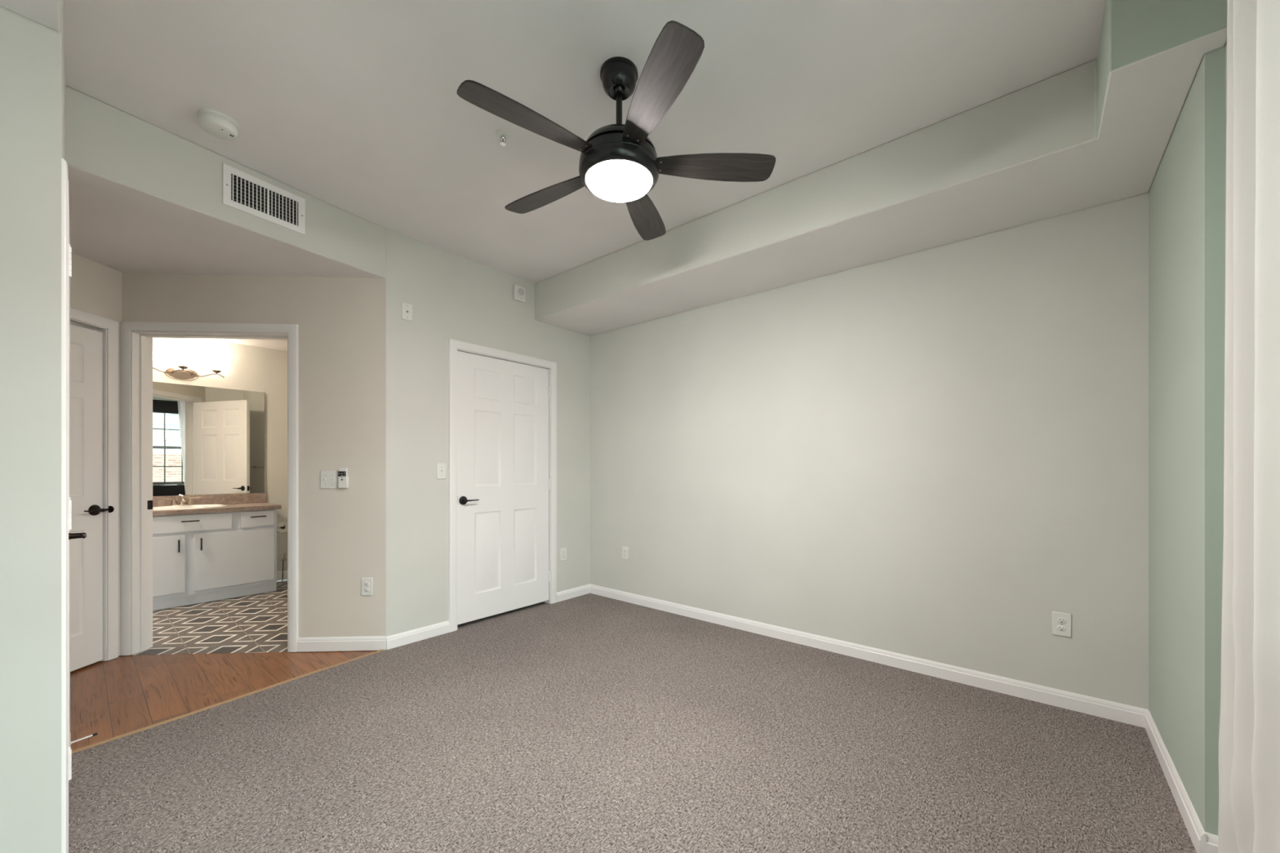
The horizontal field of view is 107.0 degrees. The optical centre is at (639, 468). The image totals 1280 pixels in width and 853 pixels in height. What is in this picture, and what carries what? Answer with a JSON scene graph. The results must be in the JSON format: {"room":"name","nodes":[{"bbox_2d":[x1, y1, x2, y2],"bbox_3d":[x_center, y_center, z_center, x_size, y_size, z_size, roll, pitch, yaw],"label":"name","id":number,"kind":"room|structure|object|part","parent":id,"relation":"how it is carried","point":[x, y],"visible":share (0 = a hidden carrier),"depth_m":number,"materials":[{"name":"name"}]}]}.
{"room":"empty bedroom","nodes":[
{"label":"empty bedroom","id":0,"kind":"room"},
{"bbox_2d":[0,0,61,31],"bbox_3d":[-1.179,-1.407,-0.072,2.574,0.325,1.574,0,0,40],"label":"ceiling","id":1,"kind":"structure","parent":0,"point":[47,13],"depth_m":1.29,"materials":[{"name":"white paint"}]},
{"bbox_2d":[0,0,65,852],"bbox_3d":[-2.091,-0.190,1.642,1.026,2.760,0.120,0,0,40],"label":"wall","id":2,"kind":"structure","parent":0,"point":[33,62],"depth_m":1.31,"materials":[{"name":"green paint"}]},
{"bbox_2d":[61,158,86,852],"bbox_3d":[-1.975,0.147,1.577,0.736,2.085,0.178,0,0,40],"label":"door","id":3,"kind":"structure","parent":2,"relation":"in","point":[66,249],"depth_m":1.37,"materials":[{"name":"white paint"}]},
{"bbox_3d":[-1.948,0.147,1.609,0.736,2.085,0.013,0,0,40],"label":"casing","id":4,"kind":"part","parent":3,"relation":"part of","materials":[{"name":"white paint"}]},
{"bbox_3d":[-2.099,0.255,1.760,0.128,0.065,0.058,0,0,40],"label":"handle","id":5,"kind":"part","parent":3,"relation":"part of","materials":[{"name":"brown metal"}]},
{"bbox_2d":[70,732,97,745],"bbox_3d":[-2.365,1.150,2.014,0.015,0.016,0.076,0,0,26],"label":"door stop","id":6,"kind":"object","parent":2,"relation":"attached to","point":[94,734],"visible":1,"depth_m":2.01,"materials":[{"name":"white metal"}]},
{"bbox_3d":[-2.369,1.150,2.008,0.015,0.015,0.063,0,0,25],"label":"rod","id":7,"kind":"part","parent":6,"relation":"part of","materials":[{"name":"white plastic"}]},
{"bbox_2d":[70,253,121,656],"bbox_3d":[-3.317,-0.190,2.208,0.120,2.760,1.620,0,0,-3],"label":"wall","id":8,"kind":"structure","parent":0,"point":[95,288],"depth_m":2.89,"materials":[{"name":"beige paint"}]},
{"bbox_2d":[70,307,118,671],"bbox_3d":[-3.316,0.133,2.563,0.170,2.115,0.846,0,0,-3],"label":"door","id":9,"kind":"structure","parent":8,"relation":"in","point":[94,349],"depth_m":2.86,"materials":[{"name":"white paint"}]},
{"bbox_3d":[-3.275,0.255,2.837,0.058,0.065,0.133,0,0,-3],"label":"handle","id":10,"kind":"part","parent":9,"relation":"part of","materials":[{"name":"brown metal"}]},
{"bbox_2d":[67,176,364,351],"bbox_3d":[-3.275,-1.285,3.329,3.097,0.080,3.610,0,0,40],"label":"ceiling","id":11,"kind":"structure","parent":0,"point":[118,232],"depth_m":2.65,"materials":[{"name":"paint"}]},
{"bbox_2d":[152,337,287,571],"bbox_3d":[-4.470,-0.052,4.319,0.120,2.485,3.770,0,0,40],"label":"wall","id":12,"kind":"structure","parent":0,"point":[246,367],"depth_m":4.89,"materials":[{"name":"beige paint"}]},
{"bbox_2d":[152,349,226,380],"bbox_3d":[-4.232,-0.937,4.386,0.157,0.224,0.614,0,0,40],"label":"vanity light","id":13,"kind":"object","parent":12,"relation":"attached to","point":[182,372],"visible":0.76,"depth_m":4.41,"materials":[{"name":"white glass"}]},
{"bbox_3d":[-4.378,-0.995,4.202,0.144,0.108,0.144,0,0,40],"label":"lamp shade","id":14,"kind":"part","parent":13,"relation":"part of","materials":[{"name":"white glass"}]},
{"bbox_3d":[-4.285,-0.883,4.431,0.020,0.116,0.236,0,0,40],"label":"plate","id":15,"kind":"part","parent":13,"relation":"part of","materials":[{"name":"gold metal"}]},
{"bbox_3d":[-4.227,-0.995,4.382,0.144,0.108,0.144,0,0,40],"label":"lamp shade","id":16,"kind":"part","parent":13,"relation":"part of","materials":[{"name":"white glass"}]},
{"bbox_3d":[-4.227,-0.887,4.382,0.009,0.049,0.585,0,0,40],"label":"arm","id":17,"kind":"part","parent":13,"relation":"part of","materials":[{"name":"gold metal"}]},
{"bbox_3d":[-4.076,-0.995,4.562,0.144,0.108,0.144,0,0,40],"label":"lamp shade","id":18,"kind":"part","parent":13,"relation":"part of","materials":[{"name":"white glass"}]},
{"bbox_2d":[152,381,265,496],"bbox_3d":[-4.380,-0.270,4.319,0.017,1.048,1.546,0,0,40],"label":"wall mirror","id":19,"kind":"object","parent":12,"relation":"attached to","point":[206,440],"visible":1,"depth_m":4.56,"materials":[{"name":"clear glass"}]},
{"bbox_2d":[152,493,266,506],"bbox_3d":[-4.388,0.308,4.306,0.020,0.100,1.596,0,0,40],"label":"backsplash","id":20,"kind":"structure","parent":12,"relation":"attached to","point":[226,499],"depth_m":4.61,"materials":[{"name":"stone"}]},
{"bbox_2d":[276,569,287,581],"bbox_3d":[-3.075,1.140,4.845,1.340,0.100,0.930,0,0,40],"label":"baseboard","id":21,"kind":"structure","parent":12,"relation":"attached to","point":[279,574],"depth_m":5.01,"materials":[{"name":"white paint"}]},
{"bbox_2d":[280,552,286,582],"bbox_3d":[-3.761,1.045,5.004,0.047,0.293,0.090,0,0,-42],"label":"water supply valve","id":22,"kind":"object","parent":12,"relation":"attached to","point":[282,559],"visible":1,"depth_m":5.00,"materials":[{"name":"silver metal"}]},
{"bbox_2d":[65,85,386,278],"bbox_3d":[-2.060,-1.407,2.557,0.120,0.325,1.400,0,0,30],"label":"wall header","id":23,"kind":"structure","parent":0,"point":[108,147],"depth_m":2.27,"materials":[{"name":"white paint"}]},
{"bbox_2d":[222,163,305,235],"bbox_3d":[-1.998,-1.427,2.535,0.010,0.201,0.368,0,0,30],"label":"air vent","id":24,"kind":"object","parent":23,"relation":"in","point":[246,193],"visible":1,"depth_m":2.52,"materials":[{"name":"white metal"}]},
{"bbox_3d":[-2.001,-1.464,2.535,0.001,0.002,0.302,0,0,30],"label":"blade","id":25,"kind":"part","parent":24,"relation":"part of","materials":[{"name":"grey plastic"}]},
{"bbox_3d":[-2.001,-1.427,2.535,0.001,0.002,0.302,0,0,30],"label":"blade","id":26,"kind":"part","parent":24,"relation":"part of","materials":[{"name":"grey plastic"}]},
{"bbox_3d":[-2.001,-1.372,2.535,0.001,0.002,0.302,0,0,30],"label":"blade","id":27,"kind":"part","parent":24,"relation":"part of","materials":[{"name":"grey plastic"}]},
{"bbox_3d":[-2.001,-1.483,2.535,0.001,0.002,0.302,0,0,30],"label":"blade","id":28,"kind":"part","parent":24,"relation":"part of","materials":[{"name":"grey plastic"}]},
{"bbox_3d":[-2.001,-1.446,2.535,0.001,0.002,0.302,0,0,30],"label":"blade","id":29,"kind":"part","parent":24,"relation":"part of","materials":[{"name":"grey plastic"}]},
{"bbox_3d":[-2.001,-1.391,2.535,0.001,0.002,0.302,0,0,30],"label":"blade","id":30,"kind":"part","parent":24,"relation":"part of","materials":[{"name":"grey plastic"}]},
{"bbox_2d":[121,228,386,637],"bbox_3d":[-3.636,-0.190,3.065,3.937,2.760,0.129,0,0,-3],"label":"wall","id":31,"kind":"structure","parent":0,"point":[341,322],"depth_m":3.09,"materials":[{"name":"beige paint"}]},
{"bbox_2d":[120,321,297,655],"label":"door frame","id":32,"kind":"structure","parent":31,"relation":"in","point":[135,347],"depth_m":3.06,"materials":[{"name":"white paint"}]},
{"bbox_3d":[-3.243,0.244,3.132,0.003,0.060,0.042,0,0,-3],"label":"strike plate","id":33,"kind":"part","parent":32,"relation":"part of","materials":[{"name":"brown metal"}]},
{"bbox_2d":[320,471,337,488],"bbox_3d":[-2.024,0.076,3.079,0.112,0.116,0.020,0,0,-3],"label":"light switch","id":34,"kind":"object","parent":31,"relation":"attached to","point":[328,479],"visible":1,"depth_m":3.08,"materials":[{"name":"white plastic"}]},
{"bbox_2d":[297,635,386,652],"bbox_3d":[-1.944,1.146,3.087,0.555,0.088,0.013,0,0,-3],"label":"baseboard","id":35,"kind":"structure","parent":31,"relation":"attached to","point":[372,642],"depth_m":3.08,"materials":[{"name":"white paint"}]},
{"bbox_2d":[337,467,348,488],"bbox_3d":[-1.931,0.066,3.082,0.060,0.132,0.024,0,0,-3],"label":"thermostat","id":36,"kind":"object","parent":31,"relation":"attached to","point":[343,478],"visible":1,"depth_m":3.07,"materials":[{"name":"white plastic"}]},
{"bbox_2d":[361,577,373,595],"bbox_3d":[-1.786,0.776,3.098,0.072,0.116,0.009,0,0,-3],"label":"power outlet","id":37,"kind":"object","parent":31,"relation":"attached to","point":[366,583],"visible":1,"depth_m":3.10,"materials":[{"name":"white plastic"}]},
{"bbox_2d":[364,581,369,586],"bbox_3d":[-1.785,0.756,3.095,0.034,0.030,0.003,0,0,-3],"label":"socket","id":38,"kind":"object","parent":37,"relation":"attached to","point":[366,583],"depth_m":3.09,"materials":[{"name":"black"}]},
{"bbox_2d":[386,229,590,636],"bbox_3d":[-1.080,-0.190,3.902,0.120,2.760,1.970,0,0,40],"label":"wall","id":39,"kind":"structure","parent":0,"point":[453,296],"depth_m":3.37,"materials":[{"name":"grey paint"}]},
{"bbox_2d":[401,302,412,321],"bbox_3d":[-1.575,-1.059,3.207,0.015,0.114,0.070,0,0,40],"label":"cable jack","id":40,"kind":"object","parent":39,"relation":"attached to","point":[406,308],"visible":1,"depth_m":3.21,"materials":[{"name":"white plastic"}]},
{"bbox_2d":[436,462,446,479],"bbox_3d":[-1.418,0.022,3.390,0.019,0.114,0.070,0,0,40],"label":"light switch","id":41,"kind":"object","parent":39,"relation":"attached to","point":[441,467],"visible":1,"depth_m":3.39,"materials":[{"name":"white plastic"}]},
{"bbox_2d":[386,583,590,649],"bbox_3d":[-1.067,1.149,3.813,0.013,0.083,1.850,0,0,40],"label":"baseboard","id":42,"kind":"structure","parent":39,"relation":"attached to","point":[433,630],"depth_m":3.32,"materials":[{"name":"white paint"}]},
{"bbox_2d":[448,338,556,632],"bbox_3d":[-1.097,0.126,3.847,0.172,2.129,1.002,0,0,40],"label":"door","id":43,"kind":"structure","parent":39,"relation":"in","point":[502,412],"depth_m":3.79,"materials":[{"name":"white paint"}]},
{"bbox_3d":[-1.277,0.242,3.544,0.058,0.065,0.133,0,0,40],"label":"handle","id":44,"kind":"part","parent":43,"relation":"part of","materials":[{"name":"black metal"}]},
{"bbox_2d":[513,284,525,302],"bbox_3d":[-0.989,-1.434,3.891,0.034,0.124,0.108,0,0,40],"label":"fire alarm","id":45,"kind":"object","parent":39,"relation":"attached to","point":[519,292],"visible":1,"depth_m":3.88,"materials":[{"name":"white plastic"}]},
{"bbox_2d":[517,287,524,296],"bbox_3d":[-0.975,-1.444,3.884,0.003,0.072,0.072,0,0,40],"label":"grille","id":46,"kind":"object","parent":45,"relation":"attached to","point":[521,291],"depth_m":3.88,"materials":[{"name":"grey plastic"}]},
{"bbox_2d":[560,547,566,561],"bbox_3d":[-0.689,0.777,4.267,0.009,0.116,0.072,0,0,40],"label":"power outlet","id":47,"kind":"object","parent":39,"relation":"attached to","point":[563,550],"visible":1,"depth_m":4.26,"materials":[{"name":"white plastic"}]},
{"bbox_2d":[63,0,1105,283],"bbox_3d":[-0.581,-1.620,1.506,3.965,0.100,5.000,0,0,40],"label":"ceiling","id":48,"kind":"structure","parent":0,"point":[355,107],"depth_m":1.94,"materials":[{"name":"paint"}]},
{"bbox_2d":[196,108,239,140],"bbox_3d":[-1.904,-1.543,2.140,0.144,0.054,0.144,0,0,20],"label":"smoke detector","id":49,"kind":"object","parent":48,"relation":"attached to","point":[217,124],"visible":1,"depth_m":2.11,"materials":[{"name":"white plastic"}]},
{"bbox_2d":[495,128,510,146],"bbox_3d":[-0.644,-1.547,2.228,0.068,0.046,0.068,0,0,-20],"label":"sprinkler","id":50,"kind":"object","parent":48,"relation":"attached to","point":[502,134],"visible":1,"depth_m":2.22,"materials":[{"name":"white plastic"}]},
{"bbox_2d":[457,20,775,240],"bbox_3d":[-0.117,-1.334,1.887,1.175,0.472,1.192,0,0,40],"label":"ceiling fan","id":51,"kind":"object","parent":48,"relation":"hanging from","point":[619,162],"visible":1,"depth_m":1.77,"materials":[{"name":"black metal"}]},
{"bbox_3d":[-0.378,-1.205,1.645,0.485,0.006,0.135,0,12,-39],"label":"blade","id":52,"kind":"part","parent":51,"relation":"part of","materials":[{"name":"black wood"}]},
{"bbox_3d":[-0.398,-1.205,2.088,0.486,0.006,0.135,0,12,33],"label":"blade","id":53,"kind":"part","parent":51,"relation":"part of","materials":[{"name":"brown wood"}]},
{"bbox_3d":[-0.083,-1.272,1.880,0.296,0.072,0.296,0,0,40],"label":"motor","id":54,"kind":"part","parent":51,"relation":"part of","materials":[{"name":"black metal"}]},
{"bbox_3d":[0.018,-1.205,2.244,0.135,0.006,0.486,-12,-3,15],"label":"blade","id":55,"kind":"part","parent":51,"relation":"part of","materials":[{"name":"brown wood"}]},
{"bbox_3d":[0.050,-1.205,1.526,0.135,0.006,0.485,13,-4,-20],"label":"blade","id":56,"kind":"part","parent":51,"relation":"part of","materials":[{"name":"black wood"}]},
{"bbox_3d":[0.294,-1.205,1.897,0.486,0.006,0.135,0,-12,-3],"label":"blade","id":57,"kind":"part","parent":51,"relation":"part of","materials":[{"name":"brown wood"}]},
{"bbox_2d":[68,579,1196,852],"bbox_3d":[-1.689,1.215,2.436,6.579,0.050,4.760,0,0,40],"label":"floor","id":58,"kind":"structure","parent":0,"point":[589,722],"depth_m":2.00,"materials":[{"name":"carpet"}]},
{"bbox_2d":[152,509,276,610],"bbox_3d":[-4.183,0.793,4.132,0.555,0.793,1.552,0,0,40],"label":"bathroom vanity","id":59,"kind":"object","parent":58,"relation":"on","point":[209,557],"visible":0.52,"depth_m":4.20,"materials":[{"name":"white paint"}]},
{"bbox_3d":[-4.092,0.823,3.869,0.017,0.491,0.546,0,0,40],"label":"door","id":60,"kind":"part","parent":59,"relation":"part of","materials":[{"name":"white paint"}]},
{"bbox_3d":[-3.925,0.664,4.032,0.030,0.106,0.010,0,0,40],"label":"handle","id":61,"kind":"part","parent":59,"relation":"part of","materials":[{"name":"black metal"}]},
{"bbox_3d":[-3.879,0.458,4.086,0.030,0.010,0.115,0,0,40],"label":"handle","id":62,"kind":"part","parent":59,"relation":"part of","materials":[{"name":"black metal"}]},
{"bbox_3d":[-3.897,0.478,4.102,0.017,0.142,0.555,0,0,40],"label":"drawer","id":63,"kind":"part","parent":59,"relation":"part of","materials":[{"name":"white paint"}]},
{"bbox_3d":[-3.834,0.664,4.140,0.030,0.106,0.010,0,0,40],"label":"handle","id":64,"kind":"part","parent":59,"relation":"part of","materials":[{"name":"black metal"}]},
{"bbox_2d":[152,493,281,515],"bbox_3d":[-4.188,0.327,4.141,0.539,0.138,1.600,0,0,40],"label":"countertop","id":65,"kind":"structure","parent":59,"relation":"on","point":[251,501],"depth_m":4.50,"materials":[{"name":"stone"}]},
{"bbox_2d":[163,494,200,506],"bbox_3d":[-4.202,0.302,4.356,0.132,0.109,0.253,0,0,40],"label":"sink faucet","id":66,"kind":"object","parent":65,"relation":"on","point":[182,503],"visible":1,"depth_m":4.37,"materials":[{"name":"silver metal"}]},
{"bbox_3d":[-4.286,0.305,4.324,0.044,0.071,0.096,0,0,40],"label":"handle","id":67,"kind":"part","parent":66,"relation":"part of","materials":[{"name":"silver metal"}]},
{"bbox_3d":[-4.236,0.349,4.384,0.044,0.016,0.150,0,0,40],"label":"plate","id":68,"kind":"part","parent":66,"relation":"part of","materials":[{"name":"silver metal"}]},
{"bbox_3d":[-4.201,0.310,4.356,0.130,0.074,0.040,0,0,40],"label":"spout","id":69,"kind":"part","parent":66,"relation":"part of","materials":[{"name":"silver metal"}]},
{"bbox_3d":[-4.185,0.305,4.445,0.044,0.071,0.096,0,0,40],"label":"handle","id":70,"kind":"part","parent":66,"relation":"part of","materials":[{"name":"silver metal"}]},
{"bbox_2d":[152,504,227,510],"bbox_3d":[-4.072,0.416,4.272,0.407,0.143,0.539,0,0,40],"label":"sink","id":71,"kind":"object","parent":65,"relation":"in","point":[197,506],"visible":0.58,"depth_m":4.27,"materials":[{"name":"white ceramic"}]},
{"bbox_3d":[-3.699,0.824,4.338,0.017,0.493,0.563,0,0,40],"label":"door","id":72,"kind":"part","parent":59,"relation":"part of","materials":[{"name":"white paint"}]},
{"bbox_3d":[-3.598,0.478,4.457,0.017,0.144,0.249,0,0,40],"label":"drawer","id":73,"kind":"part","parent":59,"relation":"part of","materials":[{"name":"white paint"}]},
{"bbox_3d":[-3.577,0.572,4.684,0.142,0.036,0.075,0,0,40],"label":"toilet roll holder","id":74,"kind":"object","parent":59,"relation":"attached to","visible":0},
{"bbox_2d":[276,520,287,533],"bbox_3d":[-3.568,0.585,4.717,0.100,0.112,0.112,0,0,40],"label":"toilet roll","id":75,"kind":"object","parent":74,"relation":"hanging from","point":[282,529],"visible":0.77,"depth_m":4.68,"materials":[{"name":"white paper"}]},
{"bbox_2d":[71,649,383,753],"bbox_3d":[-2.025,1.190,2.536,0.030,0.009,1.352,0,0,32],"label":"trim","id":76,"kind":"structure","parent":58,"relation":"on","point":[379,651],"depth_m":2.35,"materials":[{"name":"beige wood"}]},
{"bbox_2d":[590,192,1148,709],"bbox_3d":[0.965,-0.190,3.394,3.905,2.760,0.120,0,0,40],"label":"wall","id":77,"kind":"structure","parent":0,"point":[936,454],"depth_m":2.78,"materials":[{"name":"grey paint"}]},
{"bbox_2d":[622,546,628,559],"bbox_3d":[-0.130,0.758,4.229,0.072,0.116,0.009,0,0,40],"label":"power outlet","id":78,"kind":"object","parent":77,"relation":"attached to","point":[624,549],"visible":1,"depth_m":4.23,"materials":[{"name":"white plastic"}]},
{"bbox_2d":[590,584,1147,728],"bbox_3d":[0.922,1.149,3.343,3.665,0.083,0.013,0,0,40],"label":"baseboard","id":79,"kind":"structure","parent":77,"relation":"attached to","point":[1125,713],"depth_m":2.77,"materials":[{"name":"white paint"}]},
{"bbox_2d":[1052,611,1071,637],"bbox_3d":[2.099,0.778,2.358,0.072,0.116,0.009,0,0,40],"label":"power outlet","id":80,"kind":"object","parent":77,"relation":"attached to","point":[1061,622],"visible":1,"depth_m":2.35,"materials":[{"name":"white plastic"}]},
{"bbox_2d":[1057,625,1066,631],"bbox_3d":[2.097,0.797,2.356,0.034,0.030,0.003,0,0,40],"label":"socket","id":81,"kind":"object","parent":80,"relation":"attached to","point":[1060,628],"depth_m":2.36,"materials":[{"name":"white plastic"}]},
{"bbox_2d":[1057,617,1066,623],"bbox_3d":[2.097,0.758,2.356,0.034,0.030,0.003,0,0,40],"label":"socket","id":82,"kind":"object","parent":80,"relation":"attached to","point":[1060,620],"depth_m":2.36,"materials":[{"name":"white plastic"}]},
{"bbox_2d":[535,0,1226,335],"bbox_3d":[0.606,-1.415,2.935,3.705,0.310,1.044,0,0,40],"label":"ceiling","id":83,"kind":"structure","parent":0,"point":[1098,131],"depth_m":2.24,"materials":[{"name":"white paint"}]},
{"bbox_2d":[1148,44,1225,835],"bbox_3d":[2.124,-0.190,1.801,0.160,2.760,1.070,0,0,40],"label":"wall","id":84,"kind":"structure","parent":0,"point":[1187,191],"depth_m":1.58,"materials":[{"name":"green paint"}]},
{"bbox_2d":[1145,709,1217,852],"bbox_3d":[2.031,1.149,1.792,0.053,0.083,0.963,0,0,40],"label":"baseboard","id":85,"kind":"structure","parent":84,"relation":"attached to","point":[1203,842],"depth_m":1.64,"materials":[{"name":"white paint"}]},
{"bbox_2d":[1225,41,1226,244],"bbox_3d":[0.540,-0.190,-0.134,0.140,2.760,3.930,0,0,40],"label":"wall","id":86,"kind":"structure","parent":0,"point":[1226,42],"depth_m":1.41,"materials":[{"name":"green paint"}]},
{"bbox_3d":[0.716,-1.372,0.267,0.107,0.064,2.646,0,0,40],"label":"curtain rod","id":87,"kind":"object","parent":86,"relation":"attached to","visible":0},
{"bbox_2d":[1217,0,1279,852],"bbox_3d":[1.226,-0.097,0.923,0.078,2.545,0.698,0,0,40],"label":"curtain","id":88,"kind":"object","parent":87,"relation":"hanging from","point":[1249,733],"visible":1,"depth_m":0.96,"materials":[{"name":"white fabric"}]}
]}

